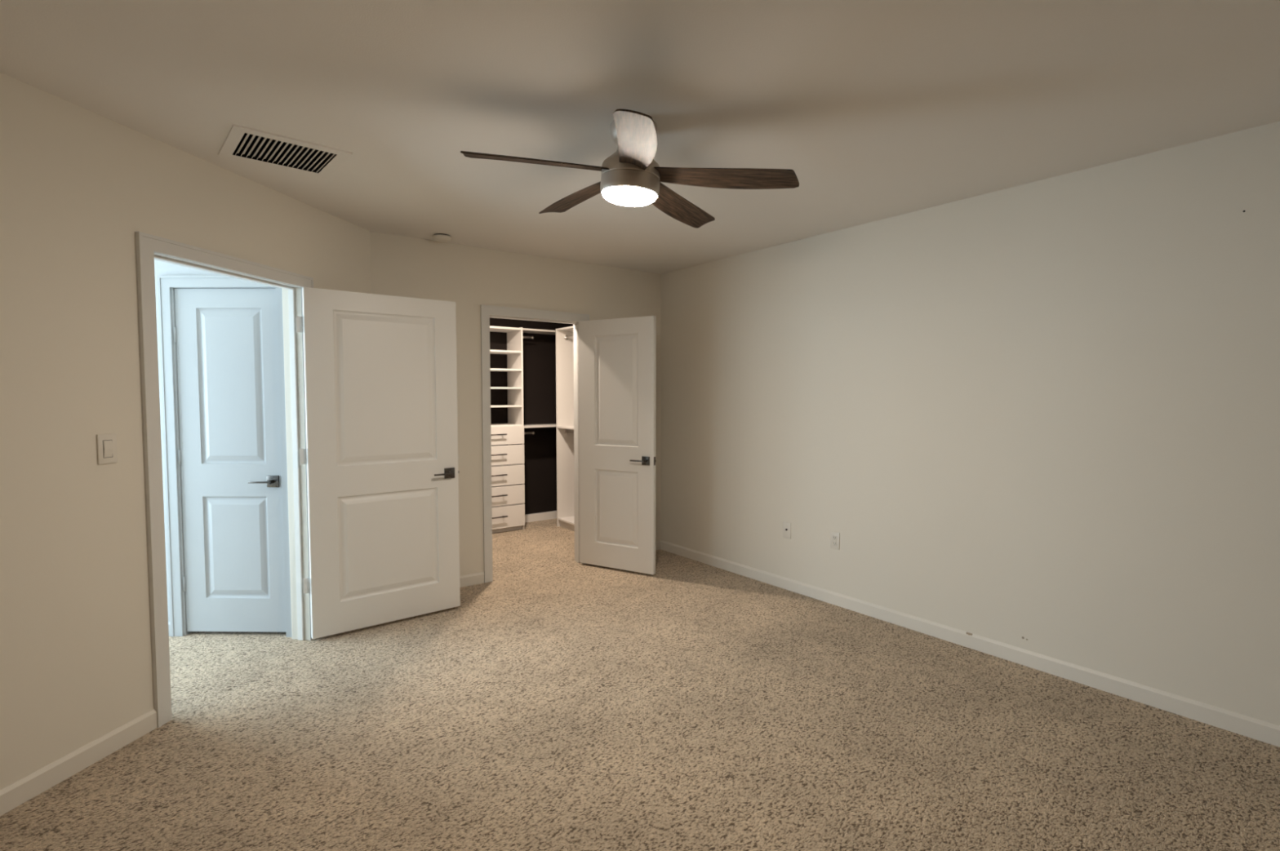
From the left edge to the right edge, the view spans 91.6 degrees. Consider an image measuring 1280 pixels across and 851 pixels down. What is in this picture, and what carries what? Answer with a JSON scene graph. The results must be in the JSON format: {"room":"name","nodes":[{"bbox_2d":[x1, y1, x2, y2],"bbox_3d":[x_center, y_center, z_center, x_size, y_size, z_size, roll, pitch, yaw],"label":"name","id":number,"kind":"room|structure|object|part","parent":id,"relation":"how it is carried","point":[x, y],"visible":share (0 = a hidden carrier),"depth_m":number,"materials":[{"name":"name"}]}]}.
{"room":"empty bedroom","nodes":[
{"label":"empty bedroom","id":0,"kind":"room"},
{"bbox_2d":[0,72,370,790],"bbox_3d":[-2.117,0.030,2.825,0.120,2.527,2.872,1,3,10],"label":"wall","id":1,"kind":"structure","parent":0,"point":[77,184],"depth_m":2.39,"materials":[{"name":"paint"}]},
{"bbox_2d":[0,709,157,816],"bbox_3d":[-2.045,1.249,2.913,0.013,0.083,2.752,1,3,10],"label":"baseboard","id":2,"kind":"structure","parent":1,"relation":"attached to","point":[33,784],"depth_m":2.35,"materials":[{"name":"wood"}]},
{"bbox_2d":[96,433,117,464],"bbox_3d":[-2.113,0.092,2.470,0.012,0.118,0.074,1,3,10],"label":"light switch","id":3,"kind":"object","parent":1,"relation":"attached to","point":[106,443],"visible":1,"depth_m":2.46,"materials":[{"name":"white plastic"}]},
{"bbox_2d":[134,231,316,728],"bbox_3d":[-2.413,0.215,3.217,0.876,2.118,1.046,1,3,10],"label":"door frame","id":4,"kind":"structure","parent":1,"relation":"attached to","point":[148,248],"depth_m":3.37,"materials":[{"name":"wood"}]},
{"bbox_2d":[296,287,460,639],"bbox_3d":[-1.568,0.214,3.838,0.938,2.018,0.141,-2,4,-40],"label":"door","id":5,"kind":"structure","parent":1,"relation":"in","point":[380,453],"depth_m":3.80,"materials":[{"name":"wood"}]},
{"bbox_3d":[-1.272,0.315,4.025,0.129,0.022,0.044,-2,4,-40],"label":"lever","id":6,"kind":"part","parent":5,"relation":"part of","materials":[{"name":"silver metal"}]},
{"bbox_3d":[-1.248,0.312,4.080,0.069,0.069,0.009,-2,4,-40],"label":"handle","id":7,"kind":"part","parent":5,"relation":"part of","materials":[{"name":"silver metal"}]},
{"bbox_2d":[154,259,275,635],"bbox_3d":[-2.393,-0.014,3.699,0.870,2.527,0.120,0,3,1],"label":"wall","id":8,"kind":"structure","parent":0,"point":[161,268],"depth_m":3.63,"materials":[{"name":"paint"}]},
{"bbox_2d":[173,288,285,632],"bbox_3d":[-2.407,0.218,3.648,0.610,2.026,0.088,0,3,1],"label":"door","id":9,"kind":"structure","parent":8,"relation":"in","point":[226,340],"depth_m":3.66,"materials":[{"name":"wood"}]},
{"bbox_3d":[-2.208,0.330,3.628,0.129,0.022,0.044,0,3,1],"label":"lever","id":10,"kind":"part","parent":9,"relation":"part of","materials":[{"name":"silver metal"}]},
{"bbox_3d":[-2.154,0.329,3.653,0.069,0.069,0.009,0,3,1],"label":"handle","id":11,"kind":"part","parent":9,"relation":"part of","materials":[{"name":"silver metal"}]},
{"bbox_2d":[369,231,661,576],"bbox_3d":[-0.812,-0.081,5.045,2.618,2.527,0.120,-2,4,-37],"label":"wall","id":12,"kind":"structure","parent":0,"point":[469,277],"depth_m":4.67,"materials":[{"name":"paint"}]},
{"bbox_2d":[480,305,589,582],"bbox_3d":[-0.844,0.133,5.022,0.946,2.101,0.140,-2,4,-37],"label":"door frame","id":13,"kind":"structure","parent":12,"relation":"attached to","point":[486,312],"depth_m":4.75,"materials":[{"name":"wood"}]},
{"bbox_2d":[459,540,660,587],"bbox_3d":[-0.807,1.143,5.027,2.480,0.083,0.013,-2,4,-37],"label":"baseboard","id":14,"kind":"structure","parent":12,"relation":"attached to","point":[466,580],"depth_m":4.69,"materials":[{"name":"wood"}]},
{"bbox_2d":[578,315,656,574],"bbox_3d":[-0.191,0.154,5.030,0.726,2.018,0.141,2,3,30],"label":"door","id":15,"kind":"structure","parent":12,"relation":"in","point":[617,356],"depth_m":5.00,"materials":[{"name":"wood"}]},
{"bbox_3d":[-0.015,0.276,4.876,0.129,0.022,0.044,2,3,30],"label":"lever","id":16,"kind":"part","parent":15,"relation":"part of","materials":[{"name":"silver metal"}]},
{"bbox_3d":[0.045,0.276,4.871,0.069,0.069,0.009,2,3,30],"label":"handle","id":17,"kind":"part","parent":15,"relation":"part of","materials":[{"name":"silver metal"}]},
{"bbox_2d":[489,317,564,515],"bbox_3d":[-1.859,-0.158,6.580,2.590,2.527,0.100,-2,4,-37],"label":"wall","id":18,"kind":"structure","parent":0,"point":[539,353],"depth_m":7.03,"materials":[{"name":"paint"}]},
{"bbox_2d":[564,324,573,327],"bbox_3d":[-0.308,-0.158,6.584,0.100,2.527,1.748,-2,4,-37],"label":"wall","id":19,"kind":"structure","parent":0,"point":[566,325],"depth_m":7.13,"materials":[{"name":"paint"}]},
{"bbox_2d":[0,518,1279,850],"bbox_3d":[-1.994,1.305,2.636,7.874,0.001,8.700,-2,4,-37],"label":"floor","id":20,"kind":"structure","parent":0,"point":[564,704],"depth_m":2.53,"materials":[{"name":"beige carpet"}]},
{"bbox_2d":[489,325,524,533],"bbox_3d":[-1.567,0.043,6.489,0.636,2.135,0.411,-2,4,-37],"label":"shelving unit","id":21,"kind":"object","parent":20,"relation":"on","point":[508,500],"visible":0.57,"depth_m":6.50,"materials":[{"name":"white wood"}]},
{"bbox_3d":[-1.458,0.094,6.344,0.200,0.014,0.044,-2,4,-37],"label":"drawer handle","id":22,"kind":"part","parent":21,"relation":"part of","materials":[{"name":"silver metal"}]},
{"bbox_3d":[-1.458,0.299,6.354,0.200,0.014,0.044,-2,4,-37],"label":"drawer handle","id":23,"kind":"part","parent":21,"relation":"part of","materials":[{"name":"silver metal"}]},
{"bbox_3d":[-1.458,0.510,6.365,0.200,0.014,0.044,-2,4,-37],"label":"drawer handle","id":24,"kind":"part","parent":21,"relation":"part of","materials":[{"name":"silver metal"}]},
{"bbox_3d":[-1.458,0.721,6.375,0.200,0.014,0.044,-2,4,-37],"label":"drawer handle","id":25,"kind":"part","parent":21,"relation":"part of","materials":[{"name":"silver metal"}]},
{"bbox_3d":[-1.458,0.942,6.386,0.200,0.014,0.044,-2,4,-37],"label":"drawer handle","id":26,"kind":"part","parent":21,"relation":"part of","materials":[{"name":"silver metal"}]},
{"bbox_2d":[489,325,520,333],"bbox_3d":[-1.586,-1.007,6.461,0.598,0.021,0.349,-2,4,-37],"label":"shelf","id":27,"kind":"object","parent":21,"relation":"attached to","point":[494,329],"depth_m":6.51,"materials":[{"name":"white wood"}]},
{"bbox_2d":[489,368,521,372],"bbox_3d":[-1.586,-0.580,6.482,0.598,0.019,0.349,-2,4,-37],"label":"shelf","id":28,"kind":"object","parent":21,"relation":"attached to","point":[508,370],"depth_m":6.51,"materials":[{"name":"white wood"}]},
{"bbox_2d":[489,350,521,355],"bbox_3d":[-1.586,-0.768,6.473,0.598,0.019,0.349,-2,4,-37],"label":"shelf","id":29,"kind":"object","parent":21,"relation":"attached to","point":[491,352],"depth_m":6.52,"materials":[{"name":"white wood"}]},
{"bbox_2d":[490,423,521,426],"bbox_3d":[-1.586,0.002,6.511,0.598,0.019,0.349,-2,4,-37],"label":"shelf","id":30,"kind":"object","parent":21,"relation":"attached to","point":[492,424],"depth_m":6.53,"materials":[{"name":"white wood"}]},
{"bbox_2d":[490,404,521,407],"bbox_3d":[-1.586,-0.201,6.501,0.598,0.019,0.349,-2,4,-37],"label":"shelf","id":31,"kind":"object","parent":21,"relation":"attached to","point":[491,406],"depth_m":6.49,"materials":[{"name":"white wood"}]},
{"bbox_2d":[490,386,521,389],"bbox_3d":[-1.586,-0.391,6.492,0.598,0.019,0.349,-2,4,-37],"label":"shelf","id":32,"kind":"object","parent":21,"relation":"attached to","point":[491,388],"depth_m":6.43,"materials":[{"name":"white wood"}]},
{"bbox_3d":[-1.572,0.098,6.496,0.630,0.190,0.338,-2,4,-37],"label":"drawer","id":33,"kind":"part","parent":21,"relation":"part of","materials":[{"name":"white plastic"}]},
{"bbox_3d":[-1.572,0.303,6.506,0.630,0.202,0.338,-2,4,-37],"label":"drawer","id":34,"kind":"part","parent":21,"relation":"part of","materials":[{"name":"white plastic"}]},
{"bbox_3d":[-1.572,0.515,6.517,0.630,0.204,0.338,-2,4,-37],"label":"drawer","id":35,"kind":"part","parent":21,"relation":"part of","materials":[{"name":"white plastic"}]},
{"bbox_3d":[-1.572,0.725,6.527,0.630,0.199,0.338,-2,4,-37],"label":"drawer","id":36,"kind":"part","parent":21,"relation":"part of","materials":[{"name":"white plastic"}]},
{"bbox_3d":[-1.572,0.946,6.538,0.630,0.226,0.338,-2,4,-37],"label":"drawer","id":37,"kind":"part","parent":21,"relation":"part of","materials":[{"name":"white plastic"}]},
{"bbox_3d":[-1.339,0.032,6.697,0.019,2.135,0.350,-2,4,-37],"label":"panel","id":38,"kind":"part","parent":21,"relation":"part of","materials":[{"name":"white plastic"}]},
{"bbox_2d":[522,328,556,523],"bbox_3d":[-1.074,0.021,6.935,0.689,2.134,0.285,-2,4,-37],"label":"closet shelving","id":39,"kind":"object","parent":20,"relation":"on","point":[548,515],"visible":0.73,"depth_m":6.96,"materials":[{"name":"white wood"}]},
{"bbox_3d":[-1.250,-0.953,6.726,0.217,0.034,0.034,-2,4,-37],"label":"hanging rod","id":40,"kind":"part","parent":39,"relation":"part of","materials":[{"name":"silver metal"}]},
{"bbox_3d":[-1.250,0.086,6.779,0.217,0.034,0.034,-2,4,-37],"label":"hanging rod","id":41,"kind":"part","parent":39,"relation":"part of","materials":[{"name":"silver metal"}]},
{"bbox_3d":[-1.074,-1.036,6.882,0.689,0.019,0.285,-2,4,-37],"label":"shelf","id":42,"kind":"part","parent":39,"relation":"part of","materials":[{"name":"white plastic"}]},
{"bbox_3d":[-1.074,0.003,6.934,0.689,0.019,0.285,-2,4,-37],"label":"shelf","id":43,"kind":"part","parent":39,"relation":"part of","materials":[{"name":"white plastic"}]},
{"bbox_3d":[-1.147,1.040,7.084,0.689,0.083,0.040,-2,4,-37],"label":"rail","id":44,"kind":"part","parent":39,"relation":"part of","materials":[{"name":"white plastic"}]},
{"bbox_2d":[555,326,574,531],"bbox_3d":[-0.404,0.050,6.340,0.357,2.135,1.189,-2,4,-37],"label":"closet shelving unit","id":45,"kind":"object","parent":20,"relation":"on","point":[564,336],"visible":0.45,"depth_m":6.74,"materials":[{"name":"white wood"}]},
{"bbox_2d":[556,326,573,331],"bbox_3d":[-0.404,-1.006,6.287,0.356,0.019,1.151,-2,4,-37],"label":"shelf","id":46,"kind":"object","parent":45,"relation":"attached to","point":[570,328],"depth_m":6.57,"materials":[{"name":"white wood"}]},
{"bbox_2d":[557,426,573,429],"bbox_3d":[-0.404,0.036,6.340,0.356,0.019,1.151,-2,4,-37],"label":"shelf","id":47,"kind":"object","parent":45,"relation":"attached to","point":[558,427],"depth_m":6.62,"materials":[{"name":"white wood"}]},
{"bbox_2d":[557,515,574,525],"bbox_3d":[-0.404,1.031,6.389,0.356,0.019,1.151,-2,4,-37],"label":"shelf","id":48,"kind":"object","parent":45,"relation":"attached to","point":[567,520],"depth_m":6.70,"materials":[{"name":"white wood"}]},
{"bbox_3d":[-0.453,-0.924,6.254,0.048,0.048,1.151,-2,4,-37],"label":"hanging rod","id":49,"kind":"part","parent":45,"relation":"part of","materials":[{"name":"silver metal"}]},
{"bbox_3d":[-0.453,0.101,6.306,0.048,0.048,1.151,-2,4,-37],"label":"hanging rod","id":50,"kind":"part","parent":45,"relation":"part of","materials":[{"name":"silver metal"}]},
{"bbox_2d":[0,0,1279,274],"bbox_3d":[-1.994,-1.219,2.509,7.874,0.001,8.700,-2,4,-37],"label":"ceiling","id":51,"kind":"structure","parent":0,"point":[877,109],"depth_m":2.24,"materials":[{"name":"paint"}]},
{"bbox_2d":[217,124,352,178],"bbox_3d":[-1.609,-1.292,2.820,0.456,0.129,0.418,-3,4,-41],"label":"ceiling vent","id":52,"kind":"object","parent":51,"relation":"in","point":[244,144],"visible":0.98,"depth_m":2.87,"materials":[{"name":"metal"}]},
{"bbox_2d":[432,233,451,242],"bbox_3d":[-1.365,-1.290,4.288,0.126,0.036,0.126,-2,4,-37],"label":"smoke detector","id":53,"kind":"object","parent":51,"relation":"attached to","point":[440,237],"visible":1,"depth_m":4.25,"materials":[{"name":"white plastic"}]},
{"bbox_2d":[460,109,799,228],"bbox_3d":[-0.032,-1.071,2.495,1.288,0.318,1.240,0,3,-3],"label":"ceiling fan","id":54,"kind":"object","parent":51,"relation":"hanging from","point":[630,176],"visible":1,"depth_m":2.46,"materials":[{"name":"brown wood"}]},
{"bbox_3d":[-0.389,-1.020,2.408,0.591,0.045,0.142,-1,3,-18],"label":"blade","id":55,"kind":"part","parent":54,"relation":"part of","materials":[{"name":"brown wood"}]},
{"bbox_3d":[-0.283,-1.042,2.840,0.144,0.037,0.591,-2,4,-36],"label":"blade","id":56,"kind":"part","parent":54,"relation":"part of","materials":[{"name":"brown wood"}]},
{"bbox_2d":[602,186,657,206],"bbox_3d":[-0.044,-0.935,2.557,0.225,0.040,0.225,1,5,-37],"label":"diffuser","id":57,"kind":"object","parent":54,"relation":"attached to","point":[627,196],"depth_m":2.50,"materials":[{"name":"white glass"}]},
{"bbox_3d":[-0.015,-0.986,2.174,0.154,0.052,0.590,16,3,-4],"label":"blade","id":58,"kind":"part","parent":54,"relation":"part of","materials":[{"name":"brown wood"}]},
{"bbox_3d":[0.164,-1.021,2.873,0.154,0.052,0.590,-10,-4,33],"label":"blade","id":59,"kind":"part","parent":54,"relation":"part of","materials":[{"name":"brown wood"}]},
{"bbox_3d":[0.328,-0.984,2.459,0.590,0.052,0.154,4,-9,15],"label":"blade","id":60,"kind":"part","parent":54,"relation":"part of","materials":[{"name":"brown wood"}]},
{"bbox_2d":[660,120,1279,725],"bbox_3d":[1.883,-0.006,3.541,0.100,2.527,5.617,-2,4,-37],"label":"wall","id":61,"kind":"structure","parent":0,"point":[1042,417],"depth_m":3.26,"materials":[{"name":"paint"}]},
{"bbox_2d":[782,522,791,539],"bbox_3d":[1.075,0.770,4.567,0.014,0.116,0.072,-2,4,-37],"label":"outlet","id":62,"kind":"object","parent":61,"relation":"attached to","point":[786,526],"visible":1,"depth_m":4.56,"materials":[{"name":"white plastic"}]},
{"bbox_2d":[830,531,839,550],"bbox_3d":[1.327,0.783,4.236,0.008,0.116,0.072,-2,4,-37],"label":"power outlet","id":63,"kind":"object","parent":61,"relation":"attached to","point":[834,536],"visible":1,"depth_m":4.23,"materials":[{"name":"white plastic"}]},
{"bbox_2d":[660,540,1279,747],"bbox_3d":[1.852,1.217,3.548,0.013,0.083,5.567,-2,4,-37],"label":"baseboard","id":64,"kind":"structure","parent":61,"relation":"attached to","point":[1245,726],"depth_m":3.28,"materials":[{"name":"wood"}]},
{"bbox_3d":[-2.761,-0.060,4.630,1.139,2.527,1.428,-2,4,-37],"label":"wall","id":65,"kind":"structure","parent":0,"visible":0},
{"bbox_2d":[168,622,170,636],"bbox_3d":[-2.793,1.165,4.600,0.065,0.083,1.813,0,3,1],"label":"baseboard","id":66,"kind":"structure","parent":65,"relation":"attached to","point":[169,623],"depth_m":3.69,"materials":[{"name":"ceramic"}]}
]}

